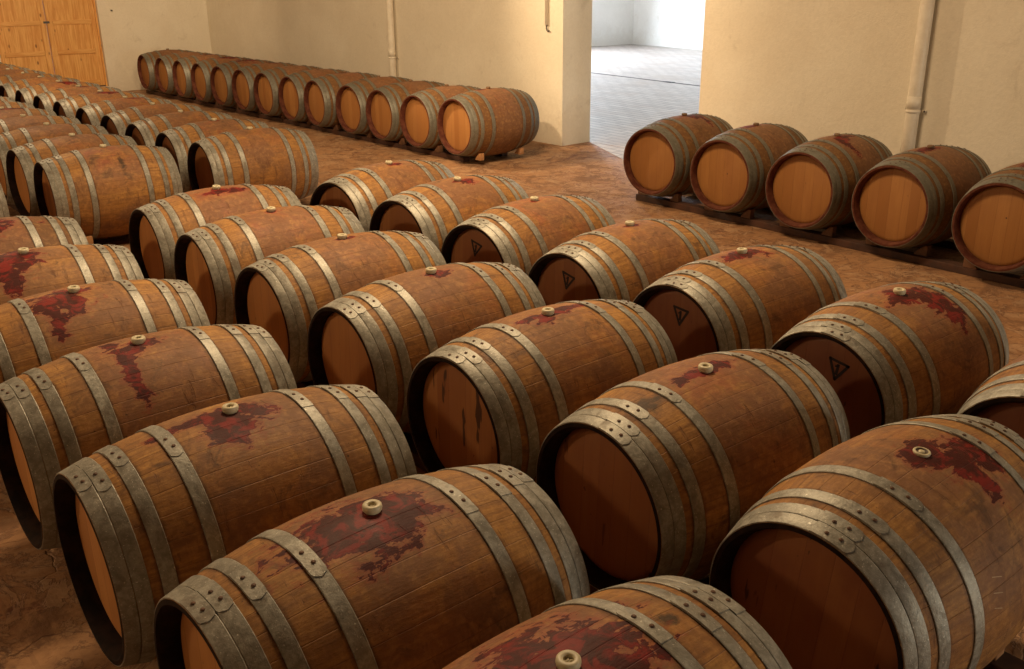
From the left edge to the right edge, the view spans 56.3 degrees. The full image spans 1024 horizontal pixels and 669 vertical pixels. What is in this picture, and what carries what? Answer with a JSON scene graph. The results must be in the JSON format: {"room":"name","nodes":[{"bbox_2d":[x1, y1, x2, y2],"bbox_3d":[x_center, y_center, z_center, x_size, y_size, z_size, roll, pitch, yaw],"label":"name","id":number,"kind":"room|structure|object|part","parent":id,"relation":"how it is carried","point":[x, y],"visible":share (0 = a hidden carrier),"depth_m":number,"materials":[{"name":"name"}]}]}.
{"room":"wine cellar","nodes":[
{"label":"wine cellar","id":0,"kind":"room"},
{"bbox_2d":[95,0,211,90],"bbox_3d":[-6.728,-6.954,17.337,1.994,4.800,0.600,-16,26,-36],"label":"wall","id":1,"kind":"structure","parent":0,"point":[134,28],"depth_m":17.49,"materials":[{"name":"paint"}]},
{"bbox_2d":[0,0,107,85],"bbox_3d":[-8.055,-5.571,16.485,1.706,2.666,0.100,-16,26,-36],"label":"door","id":2,"kind":"structure","parent":1,"relation":"in","point":[70,29],"depth_m":16.69,"materials":[{"name":"brown wood"}]},
{"bbox_3d":[-8.382,-5.288,16.303,0.640,0.075,0.020,-16,26,-36],"label":"rail","id":3,"kind":"part","parent":2,"relation":"part of","materials":[{"name":"brown wood"}]},
{"bbox_3d":[-8.377,-4.820,16.479,0.640,0.075,0.020,-16,26,-36],"label":"rail","id":4,"kind":"part","parent":2,"relation":"part of","materials":[{"name":"brown wood"}]},
{"bbox_3d":[-7.721,-5.482,16.801,0.640,0.075,0.020,-16,26,-36],"label":"rail","id":5,"kind":"part","parent":2,"relation":"part of","materials":[{"name":"brown wood"}]},
{"bbox_3d":[-7.716,-5.014,16.977,0.640,0.075,0.020,-16,26,-36],"label":"rail","id":6,"kind":"part","parent":2,"relation":"part of","materials":[{"name":"brown wood"}]},
{"bbox_3d":[-7.712,-4.495,17.173,0.640,0.120,0.020,-16,26,-36],"label":"rail","id":7,"kind":"part","parent":2,"relation":"part of","materials":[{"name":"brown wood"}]},
{"bbox_2d":[206,0,591,145],"bbox_3d":[-2.511,-5.903,14.447,0.470,4.800,10.100,-17,26,-37],"label":"wall","id":8,"kind":"structure","parent":0,"point":[482,44],"depth_m":12.78,"materials":[{"name":"paint"}]},
{"bbox_2d":[386,0,397,76],"bbox_3d":[-1.727,-5.423,13.153,0.111,4.800,0.161,-17,26,-37],"label":"pipe","id":9,"kind":"object","parent":8,"relation":"attached to","point":[392,57],"visible":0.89,"depth_m":13.58,"materials":[{"name":"metal"}]},
{"bbox_2d":[388,49,395,56],"bbox_3d":[-1.715,-4.026,13.679,0.103,0.105,0.103,-17,26,-37],"label":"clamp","id":10,"kind":"object","parent":9,"relation":"attached to","point":[391,52],"depth_m":13.64,"materials":[{"name":"beige metal"}]},
{"bbox_2d":[545,0,549,31],"bbox_3d":[0.402,-5.007,10.694,0.040,3.121,0.071,-17,26,-37],"label":"conduit","id":11,"kind":"object","parent":8,"relation":"attached to","point":[546,1],"visible":1,"depth_m":11.17,"materials":[{"name":"metal"}]},
{"bbox_2d":[0,44,1023,668],"bbox_3d":[1.893,-1.884,10.621,27.196,0.105,31.005,-17,26,-37],"label":"floor","id":12,"kind":"structure","parent":0,"point":[44,625],"depth_m":8.17,"materials":[{"name":"ceramic"}]},
{"bbox_2d":[0,183,9,217],"bbox_3d":[-4.079,-0.823,6.660,0.940,0.709,0.690,-17,26,-37],"label":"wine barrel","id":13,"kind":"object","parent":12,"relation":"on","point":[4,211],"visible":0.25,"depth_m":6.71,"materials":[{"name":"brown wood"}]},
{"bbox_2d":[7,204,17,210],"bbox_3d":[-5.019,-1.396,9.274,0.092,0.055,6.109,-17,26,-37],"label":"rail","id":14,"kind":"object","parent":12,"relation":"on","point":[10,205],"visible":0.02,"depth_m":8.62,"materials":[{"name":"brown wood"}]},
{"bbox_2d":[86,236,93,243],"bbox_3d":[-3.203,-0.710,7.225,0.055,0.075,0.095,-17,26,-37],"label":"wedge","id":15,"kind":"object","parent":14,"relation":"on","point":[89,238],"visible":0.4,"depth_m":7.19,"materials":[{"name":"brown wood"}]},
{"bbox_2d":[146,90,469,161],"bbox_3d":[-3.520,-3.156,13.910,0.090,0.055,9.281,-17,26,-37],"label":"rail","id":16,"kind":"object","parent":12,"relation":"on","point":[447,155],"visible":0.87,"depth_m":12.65,"materials":[{"name":"brown wood"}]},
{"bbox_2d":[191,56,253,102],"bbox_3d":[-4.554,-4.080,15.301,0.954,0.720,0.700,-17,26,-37],"label":"wine barrel","id":17,"kind":"object","parent":16,"relation":"on","point":[201,70],"visible":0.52,"depth_m":15.02,"materials":[{"name":"brown wood"}]},
{"bbox_2d":[210,58,272,106],"bbox_3d":[-4.080,-3.887,14.778,0.954,0.720,0.700,-18,27,-38],"label":"wine barrel","id":18,"kind":"object","parent":16,"relation":"on","point":[221,75],"visible":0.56,"depth_m":14.50,"materials":[{"name":"brown wood"}]},
{"bbox_2d":[232,61,295,111],"bbox_3d":[-3.596,-3.690,14.244,0.954,0.720,0.700,-17,26,-38],"label":"wine barrel","id":19,"kind":"object","parent":16,"relation":"on","point":[243,78],"visible":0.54,"depth_m":13.97,"materials":[{"name":"brown wood"}]},
{"bbox_2d":[253,64,322,115],"bbox_3d":[-3.136,-3.503,13.736,0.954,0.720,0.700,-17,26,-38],"label":"wine barrel","id":20,"kind":"object","parent":16,"relation":"on","point":[266,83],"visible":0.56,"depth_m":13.46,"materials":[{"name":"brown wood"}]},
{"bbox_2d":[278,68,348,121],"bbox_3d":[-2.654,-3.307,13.204,0.954,0.720,0.700,-17,26,-37],"label":"wine barrel","id":21,"kind":"object","parent":16,"relation":"on","point":[291,88],"visible":0.51,"depth_m":12.93,"materials":[{"name":"brown wood"}]},
{"bbox_2d":[333,124,340,130],"bbox_3d":[-2.289,-2.709,12.510,0.055,0.075,0.095,-17,26,-37],"label":"wedge","id":22,"kind":"object","parent":16,"relation":"on","point":[337,127],"visible":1,"depth_m":12.48,"materials":[{"name":"brown wood"}]},
{"bbox_2d":[304,71,376,127],"bbox_3d":[-2.200,-3.122,12.703,0.954,0.720,0.700,-16,26,-36],"label":"wine barrel","id":23,"kind":"object","parent":16,"relation":"on","point":[320,93],"visible":0.55,"depth_m":12.41,"materials":[{"name":"brown wood"}]},
{"bbox_2d":[367,132,374,137],"bbox_3d":[-1.761,-2.495,11.927,0.055,0.075,0.095,-17,26,-37],"label":"wedge","id":24,"kind":"object","parent":16,"relation":"on","point":[370,135],"visible":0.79,"depth_m":11.89,"materials":[{"name":"brown wood"}]},
{"bbox_2d":[335,75,412,134],"bbox_3d":[-1.672,-2.907,12.120,0.954,0.720,0.700,-18,27,-38],"label":"wine barrel","id":25,"kind":"object","parent":16,"relation":"on","point":[351,98],"visible":0.52,"depth_m":11.84,"materials":[{"name":"brown wood"}]},
{"bbox_2d":[399,138,406,144],"bbox_3d":[-1.306,-2.310,11.425,0.055,0.075,0.095,-17,26,-37],"label":"wedge","id":26,"kind":"object","parent":16,"relation":"on","point":[403,141],"visible":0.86,"depth_m":11.39,"materials":[{"name":"brown wood"}]},
{"bbox_2d":[366,79,444,140],"bbox_3d":[-1.216,-2.722,11.617,0.954,0.720,0.700,-17,26,-37],"label":"wine barrel","id":27,"kind":"object","parent":16,"relation":"on","point":[383,104],"visible":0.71,"depth_m":11.33,"materials":[{"name":"brown wood"}]},
{"bbox_2d":[434,145,442,152],"bbox_3d":[-0.836,-2.119,10.906,0.055,0.075,0.095,-17,26,-37],"label":"wedge","id":28,"kind":"object","parent":16,"relation":"on","point":[439,148],"visible":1,"depth_m":10.88,"materials":[{"name":"brown wood"}]},
{"bbox_2d":[400,84,480,148],"bbox_3d":[-0.747,-2.531,11.099,0.954,0.720,0.700,-18,27,-38],"label":"wine barrel","id":29,"kind":"object","parent":16,"relation":"on","point":[419,110],"visible":0.57,"depth_m":10.81,"materials":[{"name":"brown wood"}]},
{"bbox_2d":[296,380,427,472],"bbox_3d":[-0.573,0.439,4.297,0.090,0.055,5.359,-17,26,-37],"label":"rail","id":30,"kind":"object","parent":12,"relation":"on","point":[417,460],"visible":0.02,"depth_m":4.11,"materials":[{"name":"brown wood"}]},
{"bbox_2d":[174,205,364,324],"bbox_3d":[-1.334,-0.372,5.398,0.940,0.710,0.690,-16,26,-36],"label":"wine barrel","id":31,"kind":"object","parent":30,"relation":"on","point":[210,257],"visible":0.52,"depth_m":5.11,"materials":[{"name":"brown wood"}]},
{"bbox_2d":[234,230,445,381],"bbox_3d":[-0.836,-0.162,4.829,0.940,0.723,0.704,-17,27,-37],"label":"wine barrel","id":32,"kind":"object","parent":30,"relation":"on","point":[280,293],"visible":0.63,"depth_m":4.53,"materials":[{"name":"brown wood"}]},
{"bbox_2d":[307,262,545,432],"bbox_3d":[-0.358,0.040,4.279,0.940,0.710,0.690,-17,26,-37],"label":"wine barrel","id":33,"kind":"object","parent":30,"relation":"on","point":[373,336],"visible":0.58,"depth_m":3.99,"materials":[{"name":"brown wood"}]},
{"bbox_2d":[475,153,483,160],"bbox_3d":[-0.352,-1.933,10.402,0.055,0.075,0.095,-17,26,-37],"label":"wedge","id":34,"kind":"object","parent":12,"relation":"on","point":[480,157],"visible":1,"depth_m":10.37,"materials":[{"name":"brown wood"}]},
{"bbox_2d":[515,147,523,153],"bbox_3d":[0.080,-2.066,10.745,0.055,0.075,0.095,-17,26,-37],"label":"wedge","id":35,"kind":"object","parent":12,"relation":"on","point":[520,150],"visible":1,"depth_m":10.71,"materials":[{"name":"brown wood"}]},
{"bbox_2d":[591,72,699,85],"bbox_3d":[2.864,-4.842,18.296,0.100,0.010,10.064,-14,24,-31],"label":"drain","id":36,"kind":"object","parent":12,"relation":"on","point":[591,72],"visible":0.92,"depth_m":18.45,"materials":[{"name":"grey metal"}]},
{"bbox_2d":[690,193,958,250],"bbox_3d":[3.017,-0.793,7.479,0.091,0.055,4.525,-16,26,-36],"label":"rail","id":37,"kind":"object","parent":12,"relation":"on","point":[948,243],"visible":0.02,"depth_m":7.18,"materials":[{"name":"brown wood"}]},
{"bbox_2d":[623,113,732,196],"bbox_3d":[1.537,-1.629,8.644,0.961,0.725,0.705,-19,27,-40],"label":"wine barrel","id":38,"kind":"object","parent":37,"relation":"on","point":[657,158],"visible":0.8,"depth_m":8.34,"materials":[{"name":"brown wood"}]},
{"bbox_2d":[851,144,990,247],"bbox_3d":[3.002,-1.017,6.984,0.961,0.725,0.705,-17,26,-37],"label":"wine barrel","id":39,"kind":"object","parent":37,"relation":"on","point":[910,198],"visible":0.87,"depth_m":6.69,"materials":[{"name":"brown wood"}]},
{"bbox_2d":[636,194,1023,287],"bbox_3d":[2.597,-0.663,7.146,0.091,0.055,4.525,-16,26,-36],"label":"rail","id":40,"kind":"object","parent":12,"relation":"on","point":[930,261],"visible":0.84,"depth_m":7.18,"materials":[{"name":"brown wood"}]},
{"bbox_2d":[670,193,681,201],"bbox_3d":[1.447,-1.214,8.451,0.055,0.075,0.095,-17,26,-37],"label":"wedge","id":41,"kind":"object","parent":40,"relation":"on","point":[677,197],"visible":1,"depth_m":8.42,"materials":[{"name":"brown wood"}]},
{"bbox_2d":[741,209,754,218],"bbox_3d":[1.935,-0.998,7.865,0.055,0.075,0.095,-17,26,-37],"label":"wedge","id":42,"kind":"object","parent":40,"relation":"on","point":[749,213],"visible":1,"depth_m":7.83,"materials":[{"name":"brown wood"}]},
{"bbox_2d":[690,123,807,212],"bbox_3d":[2.026,-1.413,8.059,0.961,0.725,0.705,-19,27,-39],"label":"wine barrel","id":43,"kind":"object","parent":40,"relation":"on","point":[729,171],"visible":0.8,"depth_m":7.76,"materials":[{"name":"brown wood"}]},
{"bbox_2d":[779,221,789,227],"bbox_3d":[2.176,-0.894,7.584,0.055,0.075,0.095,-17,26,-37],"label":"wedge","id":44,"kind":"object","parent":40,"relation":"on","point":[780,223],"visible":0.36,"depth_m":7.59,"materials":[{"name":"brown wood"}]},
{"bbox_2d":[765,133,892,229],"bbox_3d":[2.511,-1.210,7.507,0.961,0.725,0.705,-18,27,-39],"label":"wine barrel","id":45,"kind":"object","parent":40,"relation":"on","point":[811,186],"visible":0.84,"depth_m":7.21,"materials":[{"name":"brown wood"}]},
{"bbox_2d":[821,226,836,236],"bbox_3d":[2.421,-0.794,7.314,0.055,0.075,0.095,-17,26,-37],"label":"wedge","id":46,"kind":"object","parent":40,"relation":"on","point":[831,231],"visible":1,"depth_m":7.28,"materials":[{"name":"brown wood"}]},
{"bbox_2d":[865,238,878,245],"bbox_3d":[2.667,-0.702,7.061,0.055,0.075,0.095,-17,26,-37],"label":"wedge","id":47,"kind":"object","parent":40,"relation":"on","point":[868,241],"visible":0.32,"depth_m":7.06,"materials":[{"name":"brown wood"}]},
{"bbox_2d":[914,245,930,256],"bbox_3d":[2.912,-0.602,6.790,0.055,0.075,0.095,-17,26,-37],"label":"wedge","id":48,"kind":"object","parent":40,"relation":"on","point":[925,251],"visible":1,"depth_m":6.76,"materials":[{"name":"brown wood"}]},
{"bbox_2d":[963,258,978,268],"bbox_3d":[3.120,-0.490,6.490,0.055,0.075,0.095,-17,26,-37],"label":"wedge","id":49,"kind":"object","parent":40,"relation":"on","point":[966,263],"visible":0.44,"depth_m":6.49,"materials":[{"name":"brown wood"}]},
{"bbox_2d":[951,162,1023,272],"bbox_3d":[3.455,-0.806,6.413,0.961,0.725,0.705,-18,27,-38],"label":"wine barrel","id":50,"kind":"object","parent":40,"relation":"on","point":[987,226],"visible":1,"depth_m":6.18,"materials":[{"name":"brown wood"}]},
{"bbox_2d":[983,651,1023,668],"bbox_3d":[-0.162,0.312,4.623,0.090,0.055,5.359,-17,26,-37],"label":"rail","id":51,"kind":"object","parent":12,"relation":"on","point":[1006,660],"visible":0.02,"depth_m":2.79,"materials":[{"name":"brown wood"}]},
{"bbox_2d":[129,184,300,279],"bbox_3d":[-1.809,-0.581,5.962,0.940,0.710,0.690,-17,26,-36],"label":"wine barrel","id":52,"kind":"object","parent":51,"relation":"on","point":[155,228],"visible":0.44,"depth_m":5.70,"materials":[{"name":"brown wood"}]},
{"bbox_2d":[407,299,677,482],"bbox_3d":[0.135,0.233,3.757,0.940,0.723,0.704,-17,27,-37],"label":"wine barrel","id":53,"kind":"object","parent":51,"relation":"on","point":[493,393],"visible":0.7,"depth_m":3.48,"materials":[{"name":"brown wood"}]},
{"bbox_2d":[536,349,849,589],"bbox_3d":[0.622,0.427,3.230,0.940,0.709,0.690,-16,26,-36],"label":"wine barrel","id":54,"kind":"object","parent":51,"relation":"on","point":[649,477],"visible":0.8,"depth_m":2.95,"materials":[{"name":"brown wood"}]},
{"bbox_2d":[709,414,1023,668],"bbox_3d":[1.079,0.627,2.703,0.940,0.698,0.690,-17,26,-37],"label":"wine barrel","id":55,"kind":"object","parent":51,"relation":"on","point":[899,545],"visible":0.95,"depth_m":2.41,"materials":[{"name":"brown wood"}]},
{"bbox_2d":[993,648,1004,660],"bbox_3d":[1.403,0.902,2.836,0.055,0.075,0.095,-17,26,-37],"label":"wedge","id":56,"kind":"object","parent":51,"relation":"on","point":[1002,652],"visible":0.14,"depth_m":2.81,"materials":[{"name":"brown wood"}]},
{"bbox_3d":[-1.571,0.739,3.525,0.090,0.055,5.414,-17,26,-37],"label":"rail","id":57,"kind":"object","parent":12,"relation":"on","visible":0},
{"bbox_2d":[0,279,210,383],"bbox_3d":[-1.816,0.128,4.081,0.940,0.710,0.690,-16,26,-36],"label":"wine barrel","id":58,"kind":"object","parent":57,"relation":"on","point":[36,330],"visible":0.49,"depth_m":3.86,"materials":[{"name":"brown wood"}]},
{"bbox_3d":[-1.160,0.612,3.851,0.090,0.055,5.414,-17,26,-37],"label":"rail","id":59,"kind":"object","parent":12,"relation":"on","visible":0},
{"bbox_2d":[0,216,88,253],"bbox_3d":[-2.828,-0.287,5.208,0.940,0.709,0.690,-17,26,-37],"label":"wine barrel","id":60,"kind":"object","parent":59,"relation":"on","point":[16,232],"visible":0.3,"depth_m":5.15,"materials":[{"name":"brown wood"}]},
{"bbox_2d":[0,244,143,304],"bbox_3d":[-2.306,-0.077,4.638,0.940,0.710,0.690,-16,26,-36],"label":"wine barrel","id":61,"kind":"object","parent":59,"relation":"on","point":[24,272],"visible":0.38,"depth_m":4.49,"materials":[{"name":"brown wood"}]},
{"bbox_2d":[0,324,296,549],"bbox_3d":[-1.325,0.338,3.513,0.940,0.730,0.711,-17,28,-37],"label":"wine barrel","id":62,"kind":"object","parent":59,"relation":"on","point":[56,414],"visible":0.68,"depth_m":3.25,"materials":[{"name":"brown wood"}]},
{"bbox_2d":[53,384,416,666],"bbox_3d":[-0.831,0.542,2.959,0.940,0.713,0.694,-17,26,-37],"label":"wine barrel","id":63,"kind":"object","parent":59,"relation":"on","point":[142,515],"visible":0.75,"depth_m":2.69,"materials":[{"name":"brown wood"}]},
{"bbox_2d":[153,464,589,668],"bbox_3d":[-0.332,0.739,2.425,0.940,0.713,0.694,-17,26,-38],"label":"wine barrel","id":64,"kind":"object","parent":59,"relation":"on","point":[418,571],"visible":0.89,"depth_m":2.19,"materials":[{"name":"brown wood"}]},
{"bbox_2d":[442,575,791,668],"bbox_3d":[0.101,0.928,1.911,0.940,0.730,0.711,-18,29,-39],"label":"wine barrel","id":65,"kind":"object","parent":59,"relation":"on","point":[658,622],"visible":1,"depth_m":1.92,"materials":[{"name":"brown wood"}]},
{"bbox_3d":[0.373,0.164,5.004,0.090,0.055,5.386,-17,26,-36],"label":"rail","id":66,"kind":"object","parent":12,"relation":"on","visible":0},
{"bbox_2d":[309,160,454,230],"bbox_3d":[-0.862,-0.862,6.686,0.690,0.709,0.940,18,27,40],"label":"wine barrel","id":67,"kind":"object","parent":66,"relation":"on","point":[361,190],"visible":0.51,"depth_m":6.37,"materials":[{"name":"brown wood"}]},
{"bbox_3d":[0.785,0.037,5.330,0.090,0.055,5.386,-17,26,-36],"label":"rail","id":68,"kind":"object","parent":12,"relation":"on","visible":0},
{"bbox_2d":[369,175,528,251],"bbox_3d":[-0.370,-0.667,6.157,0.940,0.709,0.690,-20,28,-41],"label":"wine barrel","id":69,"kind":"object","parent":68,"relation":"on","point":[432,209],"visible":0.45,"depth_m":5.85,"materials":[{"name":"brown wood"}]},
{"bbox_2d":[441,194,615,274],"bbox_3d":[0.120,-0.455,5.581,0.940,0.710,0.690,-19,28,-41],"label":"wine barrel","id":70,"kind":"object","parent":68,"relation":"on","point":[518,233],"visible":0.5,"depth_m":5.28,"materials":[{"name":"brown wood"}]},
{"bbox_2d":[528,219,719,305],"bbox_3d":[0.603,-0.247,5.019,0.940,0.715,0.696,-18,27,-38],"label":"wine barrel","id":71,"kind":"object","parent":68,"relation":"on","point":[618,261],"visible":0.45,"depth_m":4.73,"materials":[{"name":"brown wood"}]},
{"bbox_2d":[633,244,846,361],"bbox_3d":[1.067,-0.060,4.512,0.940,0.709,0.690,-16,26,-36],"label":"wine barrel","id":72,"kind":"object","parent":68,"relation":"on","point":[750,297],"visible":0.59,"depth_m":4.21,"materials":[{"name":"brown wood"}]},
{"bbox_2d":[770,281,1008,438],"bbox_3d":[1.543,0.146,3.953,0.940,0.709,0.690,-16,26,-36],"label":"wine barrel","id":73,"kind":"object","parent":68,"relation":"on","point":[894,352],"visible":0.66,"depth_m":3.64,"materials":[{"name":"brown wood"}]},
{"bbox_2d":[957,354,1023,438],"bbox_3d":[2.024,0.353,3.391,0.940,0.723,0.704,-17,25,-37],"label":"wine barrel","id":74,"kind":"object","parent":68,"relation":"on","point":[999,399],"visible":0.34,"depth_m":3.17,"materials":[{"name":"brown wood"}]},
{"bbox_3d":[-5.204,-2.433,12.031,0.090,0.055,10.731,-17,26,-37],"label":"rail","id":75,"kind":"object","parent":12,"relation":"on","visible":0},
{"bbox_2d":[0,66,29,69],"bbox_3d":[-7.613,-3.626,14.186,0.940,0.709,0.690,-17,26,-37],"label":"wine barrel","id":76,"kind":"object","parent":75,"relation":"on","point":[1,67],"visible":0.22,"depth_m":14.14,"materials":[{"name":"brown wood"}]},
{"bbox_2d":[0,68,45,76],"bbox_3d":[-7.118,-3.425,13.639,0.940,0.709,0.690,-17,26,-37],"label":"wine barrel","id":77,"kind":"object","parent":75,"relation":"on","point":[7,71],"visible":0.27,"depth_m":13.50,"materials":[{"name":"brown wood"}]},
{"bbox_2d":[0,72,61,84],"bbox_3d":[-6.622,-3.223,13.093,0.940,0.709,0.690,-17,26,-37],"label":"wine barrel","id":78,"kind":"object","parent":75,"relation":"on","point":[4,79],"visible":0.23,"depth_m":12.87,"materials":[{"name":"brown wood"}]},
{"bbox_2d":[0,76,80,99],"bbox_3d":[-6.127,-3.022,12.546,0.940,0.709,0.690,-17,26,-37],"label":"wine barrel","id":79,"kind":"object","parent":75,"relation":"on","point":[9,89],"visible":0.29,"depth_m":12.25,"materials":[{"name":"brown wood"}]},
{"bbox_2d":[15,80,99,104],"bbox_3d":[-5.631,-2.820,11.999,0.940,0.709,0.690,-17,26,-37],"label":"wine barrel","id":80,"kind":"object","parent":75,"relation":"on","point":[25,95],"visible":0.18,"depth_m":11.71,"materials":[{"name":"brown wood"}]},
{"bbox_2d":[33,85,121,110],"bbox_3d":[-5.136,-2.619,11.452,0.940,0.709,0.690,-17,26,-37],"label":"wine barrel","id":81,"kind":"object","parent":75,"relation":"on","point":[46,100],"visible":0.22,"depth_m":11.16,"materials":[{"name":"brown wood"}]},
{"bbox_2d":[53,90,144,117],"bbox_3d":[-4.640,-2.417,10.905,0.940,0.709,0.690,-17,26,-37],"label":"wine barrel","id":82,"kind":"object","parent":75,"relation":"on","point":[67,107],"visible":0.23,"depth_m":10.61,"materials":[{"name":"brown wood"}]},
{"bbox_2d":[75,96,171,124],"bbox_3d":[-4.138,-2.217,10.363,0.940,0.723,0.704,-18,28,-38],"label":"wine barrel","id":83,"kind":"object","parent":75,"relation":"on","point":[92,114],"visible":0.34,"depth_m":10.07,"materials":[{"name":"brown wood"}]},
{"bbox_2d":[100,102,202,135],"bbox_3d":[-3.640,-2.015,9.814,0.940,0.725,0.706,-18,28,-39],"label":"wine barrel","id":84,"kind":"object","parent":75,"relation":"on","point":[116,122],"visible":0.33,"depth_m":9.52,"materials":[{"name":"brown wood"}]},
{"bbox_2d":[125,110,232,145],"bbox_3d":[-3.163,-1.809,9.255,0.940,0.726,0.707,-18,28,-38],"label":"wine barrel","id":85,"kind":"object","parent":75,"relation":"on","point":[145,131],"visible":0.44,"depth_m":8.96,"materials":[{"name":"brown wood"}]},
{"bbox_2d":[155,118,267,192],"bbox_3d":[-2.678,-1.610,8.715,0.940,0.710,0.690,-17,26,-37],"label":"wine barrel","id":86,"kind":"object","parent":75,"relation":"on","point":[178,140],"visible":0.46,"depth_m":8.38,"materials":[{"name":"brown wood"}]},
{"bbox_2d":[187,127,318,199],"bbox_3d":[-2.211,-1.419,8.198,0.940,0.719,0.700,-16,26,-36],"label":"wine barrel","id":87,"kind":"object","parent":75,"relation":"on","point":[285,157],"visible":0.73,"depth_m":7.96,"materials":[{"name":"brown wood"}]},
{"bbox_3d":[-4.607,-1.523,9.600,0.090,0.055,6.109,-17,26,-37],"label":"rail","id":88,"kind":"object","parent":12,"relation":"on","visible":0},
{"bbox_2d":[0,96,14,101],"bbox_3d":[-6.020,-2.314,10.665,0.940,0.709,0.690,-17,26,-37],"label":"wine barrel","id":89,"kind":"object","parent":88,"relation":"on","point":[8,99],"visible":0.15,"depth_m":10.73,"materials":[{"name":"brown wood"}]},
{"bbox_2d":[0,101,34,108],"bbox_3d":[-5.534,-2.116,10.129,0.940,0.709,0.690,-17,26,-37],"label":"wine barrel","id":90,"kind":"object","parent":88,"relation":"on","point":[5,104],"visible":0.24,"depth_m":10.12,"materials":[{"name":"brown wood"}]},
{"bbox_2d":[0,107,56,118],"bbox_3d":[-5.048,-1.919,9.593,0.940,0.709,0.690,-17,26,-37],"label":"wine barrel","id":91,"kind":"object","parent":88,"relation":"on","point":[4,112],"visible":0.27,"depth_m":9.50,"materials":[{"name":"brown wood"}]},
{"bbox_2d":[0,114,80,133],"bbox_3d":[-4.562,-1.721,9.057,0.940,0.709,0.690,-17,26,-37],"label":"wine barrel","id":92,"kind":"object","parent":88,"relation":"on","point":[13,123],"visible":0.25,"depth_m":8.88,"materials":[{"name":"brown wood"}]},
{"bbox_2d":[0,122,108,204],"bbox_3d":[-4.088,-1.528,8.533,0.940,0.709,0.690,-17,26,-37],"label":"wine barrel","id":93,"kind":"object","parent":88,"relation":"on","point":[9,140],"visible":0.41,"depth_m":8.26,"materials":[{"name":"brown wood"}]},
{"bbox_2d":[6,133,136,215],"bbox_3d":[-3.605,-1.316,7.957,0.940,0.710,0.690,-18,27,-38],"label":"wine barrel","id":94,"kind":"object","parent":88,"relation":"on","point":[20,160],"visible":0.42,"depth_m":7.71,"materials":[{"name":"brown wood"}]},
{"bbox_2d":[33,144,182,238],"bbox_3d":[-3.116,-1.117,7.416,0.940,0.729,0.710,-16,27,-36],"label":"wine barrel","id":95,"kind":"object","parent":88,"relation":"on","point":[100,188],"visible":0.8,"depth_m":7.17,"materials":[{"name":"brown wood"}]},
{"bbox_3d":[-3.100,-3.286,14.243,0.090,0.055,9.281,-17,26,-37],"label":"rail","id":96,"kind":"object","parent":12,"relation":"on","visible":0},
{"bbox_2d":[137,48,192,90],"bbox_3d":[-6.052,-4.689,16.955,0.954,0.720,0.700,-16,26,-36],"label":"wine barrel","id":97,"kind":"object","parent":96,"relation":"on","point":[146,61],"visible":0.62,"depth_m":16.67,"materials":[{"name":"brown wood"}]},
{"bbox_2d":[155,51,209,94],"bbox_3d":[-5.527,-4.476,16.375,0.954,0.720,0.700,-17,26,-37],"label":"wine barrel","id":98,"kind":"object","parent":96,"relation":"on","point":[163,64],"visible":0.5,"depth_m":16.10,"materials":[{"name":"brown wood"}]},
{"bbox_2d":[172,53,231,97],"bbox_3d":[-5.037,-4.276,15.834,0.954,0.720,0.700,-16,26,-36],"label":"wine barrel","id":99,"kind":"object","parent":96,"relation":"on","point":[181,70],"visible":0.4,"depth_m":15.56,"materials":[{"name":"brown wood"}]},
{"bbox_2d":[437,87,538,156],"bbox_3d":[-0.258,-2.360,10.598,0.987,0.744,0.725,-18,27,-38],"label":"wine barrel","id":100,"kind":"object","parent":96,"relation":"on","point":[489,121],"visible":1,"depth_m":10.34,"materials":[{"name":"brown wood"}]},
{"bbox_2d":[592,0,633,45],"bbox_3d":[1.876,-10.590,26.214,3.600,5.200,0.300,-13,24,-29],"label":"wall","id":101,"kind":"structure","parent":0,"point":[612,20],"depth_m":27.31,"materials":[{"name":"paint"}]},
{"bbox_2d":[632,0,704,49],"bbox_3d":[9.947,-7.379,17.498,0.300,5.200,24.000,-13,24,-29],"label":"wall","id":102,"kind":"structure","parent":0,"point":[662,23],"depth_m":26.40,"materials":[{"name":"paint"}]},
{"bbox_2d":[699,0,1023,172],"bbox_3d":[6.767,-2.129,4.207,0.470,4.800,14.450,-17,26,-37],"label":"wall","id":103,"kind":"structure","parent":0,"point":[815,68],"depth_m":8.35,"materials":[{"name":"paint"}]},
{"bbox_2d":[900,0,934,152],"bbox_3d":[3.366,-3.348,7.523,0.124,4.800,0.179,-17,26,-37],"label":"drain pipe","id":104,"kind":"object","parent":103,"relation":"attached to","point":[926,9],"visible":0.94,"depth_m":7.93,"materials":[{"name":"metal"}]},
{"bbox_2d":[906,96,921,109],"bbox_3d":[3.378,-1.951,8.049,0.115,0.105,0.115,-17,26,-37],"label":"socket","id":105,"kind":"object","parent":104,"relation":"attached to","point":[913,102],"depth_m":8.01,"materials":[{"name":"beige plastic"}]}
]}

